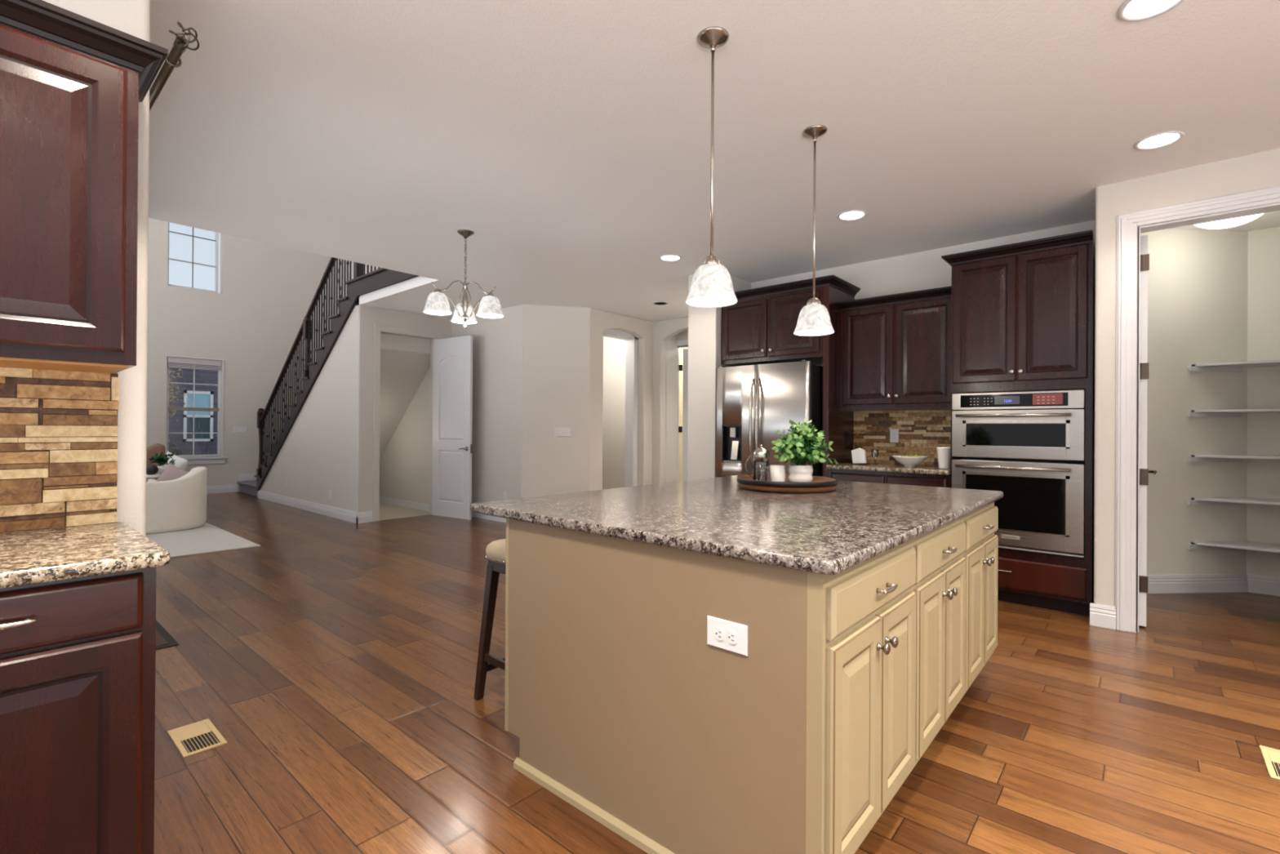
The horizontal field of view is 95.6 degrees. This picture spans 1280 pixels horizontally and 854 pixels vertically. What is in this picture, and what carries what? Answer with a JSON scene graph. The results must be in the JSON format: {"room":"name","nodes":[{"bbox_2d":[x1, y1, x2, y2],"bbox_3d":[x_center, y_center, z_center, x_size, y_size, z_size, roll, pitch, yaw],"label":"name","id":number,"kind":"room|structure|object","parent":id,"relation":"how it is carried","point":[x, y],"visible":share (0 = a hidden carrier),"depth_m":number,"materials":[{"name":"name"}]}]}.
{"room":"kitchen","nodes":[
{"label":"kitchen","id":0,"kind":"room"},
{"bbox_2d":[42,0,150,536],"bbox_3d":[-4.005,-0.181,1.477,3.220,2.740,3.763,0,0,41],"label":"wall","id":1,"kind":"structure","parent":0,"point":[131,17],"depth_m":1.82,"materials":[{"name":"white paint"}]},
{"bbox_2d":[0,367,119,532],"bbox_3d":[-1.986,0.058,1.326,0.020,0.456,1.191,0,0,41],"label":"tile backsplash","id":2,"kind":"structure","parent":1,"relation":"attached to","point":[59,428],"depth_m":1.67,"materials":[{"name":"beige stone"}]},
{"bbox_2d":[0,0,168,373],"bbox_3d":[-1.837,-0.600,1.236,0.363,0.871,1.243,0,0,41],"label":"upper cabinet","id":3,"kind":"object","parent":1,"relation":"attached to","point":[73,86],"visible":1,"depth_m":1.47,"materials":[{"name":"brown wood"}]},
{"bbox_2d":[149,22,199,111],"bbox_3d":[-2.566,-1.303,2.814,2.825,0.082,0.130,0,0,41],"label":"curtain rod","id":4,"kind":"object","parent":1,"relation":"attached to","point":[180,44],"visible":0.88,"depth_m":2.04,"materials":[{"name":"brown metal"}]},
{"bbox_2d":[146,217,336,491],"bbox_3d":[-9.019,-1.623,8.959,0.160,5.600,8.440,0,0,41],"label":"wall","id":5,"kind":"structure","parent":0,"point":[268,291],"depth_m":10.70,"materials":[{"name":"white paint"}]},
{"bbox_2d":[167,222,221,293],"bbox_3d":[-7.859,-3.184,10.235,0.113,1.563,0.770,0,0,41],"label":"window","id":6,"kind":"structure","parent":5,"relation":"in","point":[216,240],"depth_m":10.44,"materials":[{"name":"grey paint"}]},
{"bbox_2d":[166,355,226,464],"bbox_3d":[-7.843,-0.283,10.235,0.155,1.880,0.915,0,0,41],"label":"window","id":7,"kind":"structure","parent":5,"relation":"in","point":[193,459],"depth_m":10.29,"materials":[{"name":"grey paint"}]},
{"bbox_2d":[167,356,221,370],"bbox_3d":[-7.845,-1.110,10.236,0.055,0.175,0.765,0,0,41],"label":"blind","id":8,"kind":"object","parent":7,"relation":"attached to","point":[190,360],"depth_m":10.22,"materials":[{"name":"grey"}]},
{"bbox_2d":[206,484,237,493],"bbox_3d":[-9.574,1.104,8.200,0.016,0.135,6.600,0,0,41],"label":"baseboard","id":9,"kind":"structure","parent":5,"relation":"attached to","point":[222,488],"depth_m":10.50,"materials":[{"name":"grey paint"}]},
{"bbox_2d":[233,426,246,432],"bbox_3d":[-7.381,0.045,10.716,0.010,0.106,0.193,0,0,41],"label":"light switch","id":10,"kind":"object","parent":5,"relation":"attached to","point":[236,428],"visible":1,"depth_m":10.71,"materials":[{"name":"grey plastic"}]},
{"bbox_2d":[237,473,256,481],"bbox_3d":[-6.840,0.942,11.337,0.016,0.130,1.720,0,0,41],"label":"baseboard","id":11,"kind":"structure","parent":5,"relation":"attached to","point":[247,477],"depth_m":10.79,"materials":[{"name":"grey paint"}]},
{"bbox_2d":[259,306,355,511],"bbox_3d":[-4.991,-0.169,8.634,3.730,2.740,0.120,0,0,41],"label":"wall","id":12,"kind":"structure","parent":0,"point":[316,456],"depth_m":7.94,"materials":[{"name":"white paint"}]},
{"bbox_2d":[257,489,358,523],"bbox_3d":[-4.989,1.133,8.531,3.856,0.135,0.016,0,0,41],"label":"baseboard","id":13,"kind":"structure","parent":12,"relation":"attached to","point":[340,513],"depth_m":8.24,"materials":[{"name":"grey paint"}]},
{"bbox_2d":[328,489,331,498],"bbox_3d":[-4.184,0.904,7.836,0.070,0.115,0.010,0,0,41],"label":"power outlet","id":14,"kind":"object","parent":12,"relation":"attached to","point":[330,491],"visible":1,"depth_m":7.83,"materials":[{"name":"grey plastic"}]},
{"bbox_2d":[337,258,380,314],"bbox_3d":[-3.508,-1.587,9.675,7.210,5.600,0.120,0,0,41],"label":"wall","id":15,"kind":"structure","parent":0,"point":[352,265],"depth_m":11.70,"materials":[{"name":"white paint"}]},
{"bbox_2d":[353,305,452,523],"bbox_3d":[-3.151,-0.159,7.803,0.136,2.740,1.316,0,0,41],"label":"wall","id":16,"kind":"structure","parent":0,"point":[366,317],"depth_m":7.37,"materials":[{"name":"white paint"}]},
{"bbox_2d":[373,324,440,521],"bbox_3d":[-3.147,-0.049,7.809,0.134,2.526,0.920,0,0,41],"label":"trim","id":17,"kind":"structure","parent":16,"relation":"attached to","point":[377,328],"depth_m":7.47,"materials":[{"name":"white wood"}]},
{"bbox_2d":[431,335,472,519],"bbox_3d":[-2.536,0.005,7.836,0.764,2.420,0.153,0,0,33],"label":"door","id":18,"kind":"structure","parent":16,"relation":"in","point":[452,375],"depth_m":7.80,"materials":[{"name":"grey paint"}]},
{"bbox_2d":[379,366,430,504],"bbox_3d":[-3.740,-0.160,9.003,2.330,2.740,0.060,0,0,41],"label":"wall","id":19,"kind":"structure","parent":0,"point":[404,464],"depth_m":8.68,"materials":[{"name":"white paint"}]},
{"bbox_2d":[379,495,429,511],"bbox_3d":[-3.774,1.160,8.970,2.330,0.100,0.018,0,0,41],"label":"baseboard","id":20,"kind":"structure","parent":19,"relation":"attached to","point":[407,504],"depth_m":8.75,"materials":[{"name":"grey paint"}]},
{"bbox_2d":[379,333,430,459],"bbox_3d":[-4.093,-0.226,8.602,2.325,2.614,1.010,0,0,41],"label":"ceiling","id":21,"kind":"structure","parent":0,"point":[405,361],"depth_m":8.22,"materials":[{"name":"white paint"}]},
{"bbox_2d":[452,304,523,503],"bbox_3d":[-2.032,-0.152,7.780,1.612,2.740,0.120,0,0,41],"label":"wall","id":22,"kind":"structure","parent":0,"point":[497,343],"depth_m":7.55,"materials":[{"name":"white paint"}]},
{"bbox_2d":[471,511,506,522],"bbox_3d":[-2.086,1.150,7.726,1.610,0.135,0.016,0,0,41],"label":"baseboard","id":23,"kind":"structure","parent":22,"relation":"attached to","point":[473,514],"depth_m":7.62,"materials":[{"name":"grey paint"}]},
{"bbox_2d":[503,492,506,499],"bbox_3d":[-1.724,0.889,7.417,0.070,0.115,0.010,0,0,41],"label":"power outlet","id":24,"kind":"object","parent":22,"relation":"attached to","point":[504,493],"visible":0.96,"depth_m":7.41,"materials":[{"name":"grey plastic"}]},
{"bbox_2d":[521,304,590,497],"bbox_3d":[-1.066,-0.147,7.353,0.841,2.740,0.126,0,0,-12],"label":"wall","id":25,"kind":"structure","parent":0,"point":[556,340],"depth_m":7.29,"materials":[{"name":"white paint"}]},
{"bbox_2d":[554,426,570,436],"bbox_3d":[-0.975,0.062,7.302,0.194,0.113,0.010,0,0,-12],"label":"light switch","id":26,"kind":"object","parent":25,"relation":"attached to","point":[558,432],"visible":1,"depth_m":7.30,"materials":[{"name":"grey plastic"}]},
{"bbox_2d":[602,336,625,489],"bbox_3d":[-1.205,-0.145,8.678,1.980,2.740,2.300,0,0,41],"label":"wall","id":27,"kind":"structure","parent":0,"point":[614,349],"depth_m":9.36,"materials":[{"name":"white paint"}]},
{"bbox_2d":[589,307,653,490],"bbox_3d":[-0.276,-0.141,7.887,0.120,2.740,1.251,0,0,41],"label":"wall","id":28,"kind":"structure","parent":0,"point":[600,321],"depth_m":7.83,"materials":[{"name":"white paint"}]},
{"bbox_2d":[603,328,638,487],"bbox_3d":[-0.349,-0.101,8.024,0.170,2.660,1.140,0,0,41],"label":"trim","id":29,"kind":"structure","parent":28,"relation":"attached to","point":[631,341],"depth_m":8.23,"materials":[{"name":"grey paint"}]},
{"bbox_2d":[651,316,688,484],"bbox_3d":[0.924,-0.134,7.751,2.110,2.740,0.120,0,0,41],"label":"wall","id":30,"kind":"structure","parent":0,"point":[663,331],"depth_m":8.26,"materials":[{"name":"white paint"}]},
{"bbox_2d":[665,329,688,482],"bbox_3d":[1.036,-0.132,7.992,2.260,2.740,0.390,0,0,41],"label":"niche","id":31,"kind":"object","parent":30,"relation":"in","point":[671,410],"visible":0.12,"depth_m":8.42,"materials":[{"name":"white paint"}]},
{"bbox_2d":[678,346,688,481],"bbox_3d":[1.545,-0.127,8.669,2.380,2.740,1.300,0,0,41],"label":"wall","id":32,"kind":"structure","parent":0,"point":[681,349],"depth_m":9.27,"materials":[{"name":"beige paint"}]},
{"bbox_2d":[676,339,688,481],"bbox_3d":[0.830,-0.013,8.329,0.979,2.500,0.210,0,0,41],"label":"trim","id":33,"kind":"structure","parent":32,"relation":"attached to","point":[683,342],"depth_m":8.66,"materials":[{"name":"grey paint"}]},
{"bbox_2d":[679,348,688,480],"bbox_3d":[0.951,0.034,8.505,0.812,2.390,0.048,0,0,27],"label":"door","id":34,"kind":"structure","parent":32,"relation":"in","point":[683,428],"depth_m":8.64,"materials":[{"name":"grey paint"}]},
{"bbox_2d":[148,0,1279,322],"bbox_3d":[-0.241,-1.667,3.407,10.050,0.290,11.600,0,0,41],"label":"ceiling","id":35,"kind":"structure","parent":0,"point":[571,138],"depth_m":2.92,"materials":[{"name":"paint"}]},
{"bbox_2d":[422,229,503,329],"bbox_3d":[-1.411,-1.145,4.523,0.588,0.765,0.544,0,0,41],"label":"chandelier","id":36,"kind":"object","parent":35,"relation":"hanging from","point":[437,302],"visible":1,"depth_m":4.50,"materials":[{"name":"white glass"}]},
{"bbox_2d":[652,301,668,305],"bbox_3d":[0.250,-1.506,7.089,0.200,0.008,0.200,0,0,41],"label":"recessed light","id":37,"kind":"object","parent":35,"relation":"in","point":[658,303],"visible":1,"depth_m":7.08,"materials":[{"name":"grey paint"}]},
{"bbox_2d":[659,254,681,262],"bbox_3d":[0.273,-1.510,5.200,0.200,0.008,0.200,0,0,41],"label":"recessed light","id":38,"kind":"object","parent":35,"relation":"in","point":[669,258],"visible":1,"depth_m":5.20,"materials":[{"name":"grey paint"}]},
{"bbox_2d":[685,26,737,307],"bbox_3d":[0.282,-1.005,2.269,0.200,1.035,0.200,0,0,41],"label":"pendant light","id":39,"kind":"object","parent":35,"relation":"hanging from","point":[711,286],"visible":1,"depth_m":2.24,"materials":[{"name":"white glass"}]},
{"bbox_2d":[793,124,834,336],"bbox_3d":[0.893,-0.999,2.977,0.200,1.035,0.200,0,0,41],"label":"pendant light","id":40,"kind":"object","parent":35,"relation":"hanging from","point":[814,318],"visible":1,"depth_m":2.95,"materials":[{"name":"white glass"}]},
{"bbox_2d":[836,209,866,221],"bbox_3d":[1.510,-1.506,4.141,0.200,0.008,0.200,0,0,41],"label":"recessed light","id":41,"kind":"object","parent":35,"relation":"in","point":[855,215],"visible":1,"depth_m":4.14,"materials":[{"name":"grey paint"}]},
{"bbox_2d":[1117,0,1183,22],"bbox_3d":[1.825,-1.509,2.063,0.200,0.008,0.200,0,0,41],"label":"recessed light","id":42,"kind":"object","parent":35,"relation":"in","point":[1131,11],"visible":1,"depth_m":2.10,"materials":[{"name":"grey paint"}]},
{"bbox_2d":[1133,130,1184,150],"bbox_3d":[2.723,-1.501,3.049,0.200,0.008,0.200,0,0,41],"label":"recessed light","id":43,"kind":"object","parent":35,"relation":"in","point":[1165,139],"visible":1,"depth_m":3.05,"materials":[{"name":"grey paint"}]},
{"bbox_2d":[1193,213,1263,229],"bbox_3d":[4.018,-1.432,3.965,0.400,0.125,0.400,0,0,41],"label":"light","id":44,"kind":"object","parent":35,"relation":"attached to","point":[1228,223],"visible":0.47,"depth_m":3.93,"materials":[{"name":"grey paint"}]},
{"bbox_2d":[154,491,1279,853],"bbox_3d":[-2.258,1.266,5.140,15.350,0.126,11.600,0,0,41],"label":"floor","id":45,"kind":"structure","parent":0,"point":[335,660],"depth_m":2.41,"materials":[{"name":"brown wood"}]},
{"bbox_2d":[0,567,156,853],"bbox_3d":[-1.750,0.761,1.112,0.662,0.882,1.187,0,0,41],"label":"base cabinet","id":46,"kind":"object","parent":45,"relation":"on","point":[77,655],"visible":0.98,"depth_m":1.26,"materials":[{"name":"brown wood"}]},
{"bbox_2d":[0,521,170,588],"bbox_3d":[-1.749,0.304,1.115,0.656,0.032,1.228,0,0,41],"label":"countertop","id":47,"kind":"structure","parent":46,"relation":"on","point":[34,556],"depth_m":1.35,"materials":[{"name":"stone"}]},
{"bbox_2d":[146,443,165,479],"bbox_3d":[-7.583,0.720,8.578,0.800,0.930,0.980,0,0,41],"label":"leather chair","id":48,"kind":"object","parent":45,"relation":"on","point":[157,448],"visible":0.09,"depth_m":8.97,"materials":[{"name":"brown leather"}]},
{"bbox_2d":[155,619,178,649],"bbox_3d":[-3.001,1.195,3.351,0.880,0.010,0.381,0,0,41],"label":"door mat","id":49,"kind":"object","parent":45,"relation":"on","point":[164,639],"visible":0.23,"depth_m":3.27,"materials":[{"name":"black"}]},
{"bbox_2d":[167,718,226,757],"bbox_3d":[-1.720,1.203,2.254,0.271,0.008,0.134,0,0,41],"label":"floor vent","id":50,"kind":"object","parent":45,"relation":"in","point":[193,738],"visible":1,"depth_m":2.25,"materials":[{"name":"beige metal"}]},
{"bbox_2d":[146,522,260,557],"bbox_3d":[-6.381,1.179,6.017,4.080,0.012,3.105,0,0,41],"label":"area rug","id":51,"kind":"object","parent":45,"relation":"on","point":[207,538],"visible":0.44,"depth_m":6.02,"materials":[{"name":"white fabric"}]},
{"bbox_2d":[147,479,157,481],"bbox_3d":[-7.164,0.953,7.461,0.900,0.438,1.650,0,0,41],"label":"sofa","id":52,"kind":"object","parent":51,"relation":"on","point":[148,480],"visible":0.06,"depth_m":8.02,"materials":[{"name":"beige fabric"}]},
{"bbox_2d":[164,450,187,471],"bbox_3d":[-6.267,0.551,7.804,0.462,0.462,0.130,0,0,9],"label":"throw pillow","id":53,"kind":"object","parent":52,"relation":"on","point":[181,463],"visible":0.35,"depth_m":7.75,"materials":[{"name":"white fabric"}]},
{"bbox_2d":[146,472,161,481],"bbox_3d":[-6.235,0.888,7.309,0.490,0.580,0.490,0,0,41],"label":"side table","id":54,"kind":"object","parent":51,"relation":"on","point":[156,475],"visible":0.15,"depth_m":7.23,"materials":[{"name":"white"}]},
{"bbox_2d":[146,464,158,474],"bbox_3d":[-6.140,0.536,7.295,0.150,0.124,0.150,0,0,41],"label":"round vase","id":55,"kind":"object","parent":54,"relation":"on","point":[151,468],"visible":0.84,"depth_m":7.25,"materials":[{"name":"black ceramic"}]},
{"bbox_2d":[148,451,175,473],"bbox_3d":[-6.154,0.456,7.481,0.238,0.285,0.254,0,0,32],"label":"potted plant","id":56,"kind":"object","parent":54,"relation":"on","point":[160,459],"visible":0.95,"depth_m":7.44,"materials":[{"name":"green plant"}]},
{"bbox_2d":[146,466,207,533],"bbox_3d":[-5.753,0.829,6.690,0.960,0.700,1.200,0,0,41],"label":"armchair","id":57,"kind":"object","parent":51,"relation":"on","point":[180,504],"visible":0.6,"depth_m":6.58,"materials":[{"name":"beige fabric"}]},
{"bbox_2d":[155,462,187,480],"bbox_3d":[-5.812,0.632,7.261,0.391,0.377,0.128,0,0,-22],"label":"throw pillow","id":58,"kind":"object","parent":57,"relation":"on","point":[171,472],"visible":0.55,"depth_m":7.20,"materials":[{"name":"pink fabric"}]},
{"bbox_2d":[236,257,417,496],"bbox_3d":[-4.174,-0.872,8.966,6.960,4.158,1.795,0,0,41],"label":"staircase","id":59,"kind":"structure","parent":45,"relation":"on","point":[362,283],"depth_m":8.36,"materials":[{"name":"grey metal"}]},
{"bbox_2d":[473,538,506,700],"bbox_3d":[-0.390,0.861,2.647,0.462,0.708,0.542,0,0,41],"label":"bar stool","id":60,"kind":"object","parent":45,"relation":"on","point":[495,551],"visible":0.12,"depth_m":2.58,"materials":[{"name":"beige fabric"}]},
{"bbox_2d":[504,502,998,853],"bbox_3d":[0.635,0.780,2.464,1.259,0.882,2.020,0,0,41],"label":"kitchen island","id":61,"kind":"object","parent":45,"relation":"on","point":[618,701],"visible":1,"depth_m":1.64,"materials":[{"name":"beige paint"}]},
{"bbox_2d":[706,615,747,656],"bbox_3d":[0.223,0.539,1.502,0.122,0.076,0.010,0,0,41],"label":"power outlet","id":62,"kind":"object","parent":61,"relation":"attached to","point":[731,636],"visible":1,"depth_m":1.50,"materials":[{"name":"white plastic"}]},
{"bbox_2d":[715,627,724,640],"bbox_3d":[0.207,0.539,1.514,0.025,0.033,0.004,0,0,41],"label":"receptacle","id":63,"kind":"object","parent":62,"relation":"attached to","point":[719,632],"depth_m":1.51,"materials":[{"name":"white plastic"}]},
{"bbox_2d":[728,631,737,644],"bbox_3d":[0.237,0.539,1.488,0.025,0.033,0.004,0,0,41],"label":"receptacle","id":64,"kind":"object","parent":62,"relation":"attached to","point":[732,635],"depth_m":1.49,"materials":[{"name":"white plastic"}]},
{"bbox_2d":[470,474,1003,574],"bbox_3d":[0.560,0.322,2.552,1.463,0.032,2.063,0,0,41],"label":"island countertop","id":65,"kind":"structure","parent":61,"relation":"on","point":[838,530],"depth_m":2.00,"materials":[{"name":"stone"}]},
{"bbox_2d":[737,474,837,493],"bbox_3d":[0.729,0.281,2.899,0.486,0.055,0.486,0,0,41],"label":"serving tray","id":66,"kind":"object","parent":65,"relation":"on","point":[819,483],"visible":0.84,"depth_m":2.70,"materials":[{"name":"brown wood"}]},
{"bbox_2d":[744,444,769,479],"bbox_3d":[0.609,0.183,2.976,0.118,0.190,0.086,0,0,-29],"label":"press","id":67,"kind":"object","parent":66,"relation":"on","point":[761,454],"visible":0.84,"depth_m":2.96,"materials":[{"name":"silver metal"}]},
{"bbox_2d":[755,465,768,480],"bbox_3d":[0.608,0.235,2.884,0.063,0.085,0.063,0,0,41],"label":"tumbler","id":68,"kind":"object","parent":66,"relation":"on","point":[762,471],"visible":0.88,"depth_m":2.86,"materials":[{"name":"clear glass"}]},
{"bbox_2d":[769,465,785,481],"bbox_3d":[0.690,0.236,2.912,0.078,0.085,0.078,0,0,41],"label":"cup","id":69,"kind":"object","parent":66,"relation":"on","point":[777,473],"visible":0.84,"depth_m":2.88,"materials":[{"name":"white ceramic"}]},
{"bbox_2d":[771,418,838,482],"bbox_3d":[0.792,0.118,2.901,0.304,0.321,0.314,0,0,-22],"label":"potted plant","id":70,"kind":"object","parent":66,"relation":"on","point":[802,445],"visible":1,"depth_m":2.85,"materials":[{"name":"green plant"}]},
{"bbox_2d":[715,359,822,477],"bbox_3d":[1.268,0.317,5.407,0.920,1.770,0.797,0,0,41],"label":"refrigerator","id":71,"kind":"object","parent":45,"relation":"on","point":[754,402],"visible":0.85,"depth_m":5.12,"materials":[{"name":"grey metal"}]},
{"bbox_2d":[720,275,860,476],"bbox_3d":[1.380,-0.018,5.453,1.140,2.503,0.624,0,0,41],"label":"tall cabinet","id":72,"kind":"object","parent":45,"relation":"on","point":[759,328],"visible":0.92,"depth_m":5.17,"materials":[{"name":"brown wood"}]},
{"bbox_2d":[845,431,849,444],"bbox_3d":[1.870,0.101,5.227,0.010,0.118,0.074,0,0,41],"label":"power outlet","id":73,"kind":"object","parent":72,"relation":"attached to","point":[847,433],"visible":1,"depth_m":5.22,"materials":[{"name":"black"}]},
{"bbox_2d":[828,468,951,487],"bbox_3d":[2.116,0.795,4.809,0.934,0.882,0.618,0,0,41],"label":"base cabinet","id":74,"kind":"object","parent":45,"relation":"on","point":[877,477],"visible":0.09,"depth_m":4.57,"materials":[{"name":"brown wood"}]},
{"bbox_2d":[826,462,951,475],"bbox_3d":[2.120,0.338,4.811,0.934,0.032,0.613,0,0,41],"label":"countertop","id":75,"kind":"structure","parent":74,"relation":"on","point":[898,468],"depth_m":4.63,"materials":[{"name":"stone"}]},
{"bbox_2d":[848,433,870,464],"bbox_3d":[1.883,0.186,4.990,0.160,0.268,0.105,0,0,41],"label":"napkin holder","id":76,"kind":"object","parent":75,"relation":"on","point":[859,455],"visible":1,"depth_m":4.95,"materials":[{"name":"white ceramic"}]},
{"bbox_2d":[871,448,879,464],"bbox_3d":[2.007,0.257,4.961,0.060,0.130,0.060,0,0,41],"label":"wine glass","id":77,"kind":"object","parent":75,"relation":"on","point":[872,449],"visible":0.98,"depth_m":4.97,"materials":[{"name":"clear glass"}]},
{"bbox_2d":[892,455,928,466],"bbox_3d":[2.184,0.278,4.700,0.268,0.088,0.268,0,0,41],"label":"fruit bowl","id":78,"kind":"object","parent":75,"relation":"on","point":[908,461],"visible":0.96,"depth_m":4.62,"materials":[{"name":"white ceramic"}]},
{"bbox_2d":[936,446,951,468],"bbox_3d":[2.339,0.239,4.459,0.113,0.168,0.113,0,0,41],"label":"ribbed vase","id":79,"kind":"object","parent":75,"relation":"on","point":[944,453],"visible":0.87,"depth_m":4.42,"materials":[{"name":"white ceramic"}]},
{"bbox_2d":[941,229,1095,615],"bbox_3d":[2.764,-0.013,4.247,0.888,2.503,0.624,0,0,41],"label":"tall cabinet","id":80,"kind":"object","parent":45,"relation":"on","point":[1023,313],"visible":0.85,"depth_m":3.96,"materials":[{"name":"brown wood"}]},
{"bbox_2d":[951,458,1084,557],"bbox_3d":[2.671,0.543,4.116,0.774,0.605,0.386,0,0,41],"label":"wall oven","id":81,"kind":"object","parent":80,"relation":"in","point":[1042,506],"visible":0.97,"depth_m":3.94,"materials":[{"name":"silver metal"}]},
{"bbox_2d":[951,389,1084,460],"bbox_3d":[2.674,-0.011,4.118,0.774,0.461,0.386,0,0,41],"label":"microwave oven","id":82,"kind":"object","parent":80,"relation":"in","point":[1029,424],"visible":1,"depth_m":3.99,"materials":[{"name":"silver metal"}]},
{"bbox_2d":[1259,745,1279,779],"bbox_3d":[2.351,1.228,2.096,0.135,0.008,0.272,0,0,41],"label":"floor vent","id":83,"kind":"object","parent":45,"relation":"in","point":[1271,756],"visible":1,"depth_m":2.14,"materials":[{"name":"beige metal"}]},
{"bbox_2d":[687,220,1095,480],"bbox_3d":[2.241,-0.132,5.390,3.216,2.740,1.710,0,0,41],"label":"wall","id":84,"kind":"structure","parent":0,"point":[922,270],"depth_m":5.59,"materials":[{"name":"white paint"}]},
{"bbox_2d":[837,285,951,411],"bbox_3d":[2.201,-0.611,4.899,0.934,0.951,0.388,0,0,41],"label":"upper cabinet","id":85,"kind":"object","parent":84,"relation":"attached to","point":[895,348],"visible":0.95,"depth_m":4.77,"materials":[{"name":"brown wood"}]},
{"bbox_2d":[853,409,951,465],"bbox_3d":[2.319,0.084,5.038,0.934,0.481,0.016,0,0,41],"label":"tile backsplash","id":86,"kind":"structure","parent":84,"relation":"attached to","point":[920,431],"depth_m":5.06,"materials":[{"name":"beige stone"}]},
{"bbox_2d":[889,429,898,442],"bbox_3d":[2.231,0.078,5.095,0.074,0.118,0.010,0,0,41],"label":"power outlet","id":87,"kind":"object","parent":86,"relation":"attached to","point":[894,433],"visible":1,"depth_m":5.09,"materials":[{"name":"grey plastic"}]},
{"bbox_2d":[1093,148,1279,632],"bbox_3d":[4.003,-0.126,3.105,2.444,2.740,0.720,0,0,41],"label":"wall","id":88,"kind":"structure","parent":0,"point":[1259,171],"depth_m":3.58,"materials":[{"name":"white paint"}]},
{"bbox_2d":[1089,602,1115,629],"bbox_3d":[2.866,1.170,3.597,0.127,0.135,0.016,0,0,41],"label":"baseboard","id":89,"kind":"structure","parent":88,"relation":"attached to","point":[1101,615],"depth_m":3.59,"materials":[{"name":"grey paint"}]},
{"bbox_2d":[1138,235,1156,626],"bbox_3d":[3.364,0.025,3.843,0.098,2.410,0.754,0,0,41],"label":"door","id":90,"kind":"structure","parent":88,"relation":"in","point":[1144,256],"depth_m":3.58,"materials":[{"name":"grey paint"}]},
{"bbox_2d":[1115,186,1279,632],"bbox_3d":[3.348,-0.027,3.264,1.040,2.540,0.149,0,0,41],"label":"trim","id":91,"kind":"structure","parent":88,"relation":"attached to","point":[1266,200],"depth_m":3.51,"materials":[{"name":"grey paint"}]},
{"bbox_2d":[1140,226,1279,577],"bbox_3d":[4.424,-0.122,3.588,2.444,2.740,1.760,0,0,41],"label":"wall","id":92,"kind":"structure","parent":0,"point":[1214,295],"depth_m":4.39,"materials":[{"name":"paint"}]},
{"bbox_2d":[1146,573,1248,593],"bbox_3d":[4.119,1.180,4.376,0.996,0.135,0.016,0,0,-4],"label":"baseboard","id":93,"kind":"structure","parent":92,"relation":"attached to","point":[1192,583],"depth_m":4.38,"materials":[{"name":"grey paint"}]},
{"bbox_2d":[1186,541,1279,552],"bbox_3d":[4.851,0.897,3.976,1.704,0.055,0.360,0,0,41],"label":"shelf","id":94,"kind":"object","parent":92,"relation":"attached to","point":[1267,547],"visible":0.88,"depth_m":4.31,"materials":[{"name":"grey paint"}]},
{"bbox_2d":[1186,497,1279,505],"bbox_3d":[4.853,0.563,3.977,1.704,0.055,0.360,0,0,41],"label":"shelf","id":95,"kind":"object","parent":92,"relation":"attached to","point":[1193,500],"visible":0.86,"depth_m":4.33,"materials":[{"name":"grey paint"}]},
{"bbox_2d":[1186,454,1279,462],"bbox_3d":[4.855,0.239,3.978,1.704,0.055,0.360,0,0,41],"label":"shelf","id":96,"kind":"object","parent":92,"relation":"attached to","point":[1194,458],"visible":0.87,"depth_m":4.36,"materials":[{"name":"grey paint"}]},
{"bbox_2d":[1187,360,1279,372],"bbox_3d":[4.860,-0.444,3.980,1.704,0.055,0.360,0,0,41],"label":"shelf","id":97,"kind":"object","parent":92,"relation":"attached to","point":[1235,366],"visible":0.89,"depth_m":4.34,"materials":[{"name":"grey paint"}]},
{"bbox_2d":[1187,408,1279,417],"bbox_3d":[4.857,-0.099,3.979,1.704,0.055,0.360,0,0,41],"label":"shelf","id":98,"kind":"object","parent":92,"relation":"attached to","point":[1224,412],"visible":0.91,"depth_m":4.37,"materials":[{"name":"grey paint"}]},
{"bbox_2d":[1247,573,1279,595],"bbox_3d":[5.104,1.185,3.981,1.327,0.135,0.016,0,0,41],"label":"baseboard","id":99,"kind":"structure","parent":92,"relation":"attached to","point":[1270,585],"depth_m":4.35,"materials":[{"name":"grey paint"}]},
{"label":"outside","id":100,"kind":"structure","parent":0,"visible":0},
{"bbox_3d":[-14.832,1.707,15.562,17.200,0.100,24.000,0,0,41],"label":"floor","id":101,"kind":"structure","parent":100,"visible":0},
{"bbox_2d":[168,366,187,435],"bbox_3d":[-10.238,-0.129,12.438,1.094,3.615,0.964,0,0,-25],"label":"tree","id":102,"kind":"object","parent":101,"relation":"on","point":[170,371],"visible":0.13,"depth_m":12.52,"materials":[{"name":"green plant"}]},
{"bbox_2d":[168,437,205,455],"bbox_3d":[-9.065,0.929,11.149,0.881,1.507,1.230,0,0,41],"label":"shrub","id":103,"kind":"object","parent":101,"relation":"on","point":[171,444],"visible":0.05,"depth_m":11.27,"materials":[{"name":"green plant"}]},
{"bbox_2d":[168,362,217,454],"bbox_3d":[-14.007,-0.687,15.857,6.040,4.700,11.500,0,0,41],"label":"house","id":104,"kind":"structure","parent":101,"relation":"on","point":[205,396],"depth_m":14.56,"materials":[{"name":"grey"}]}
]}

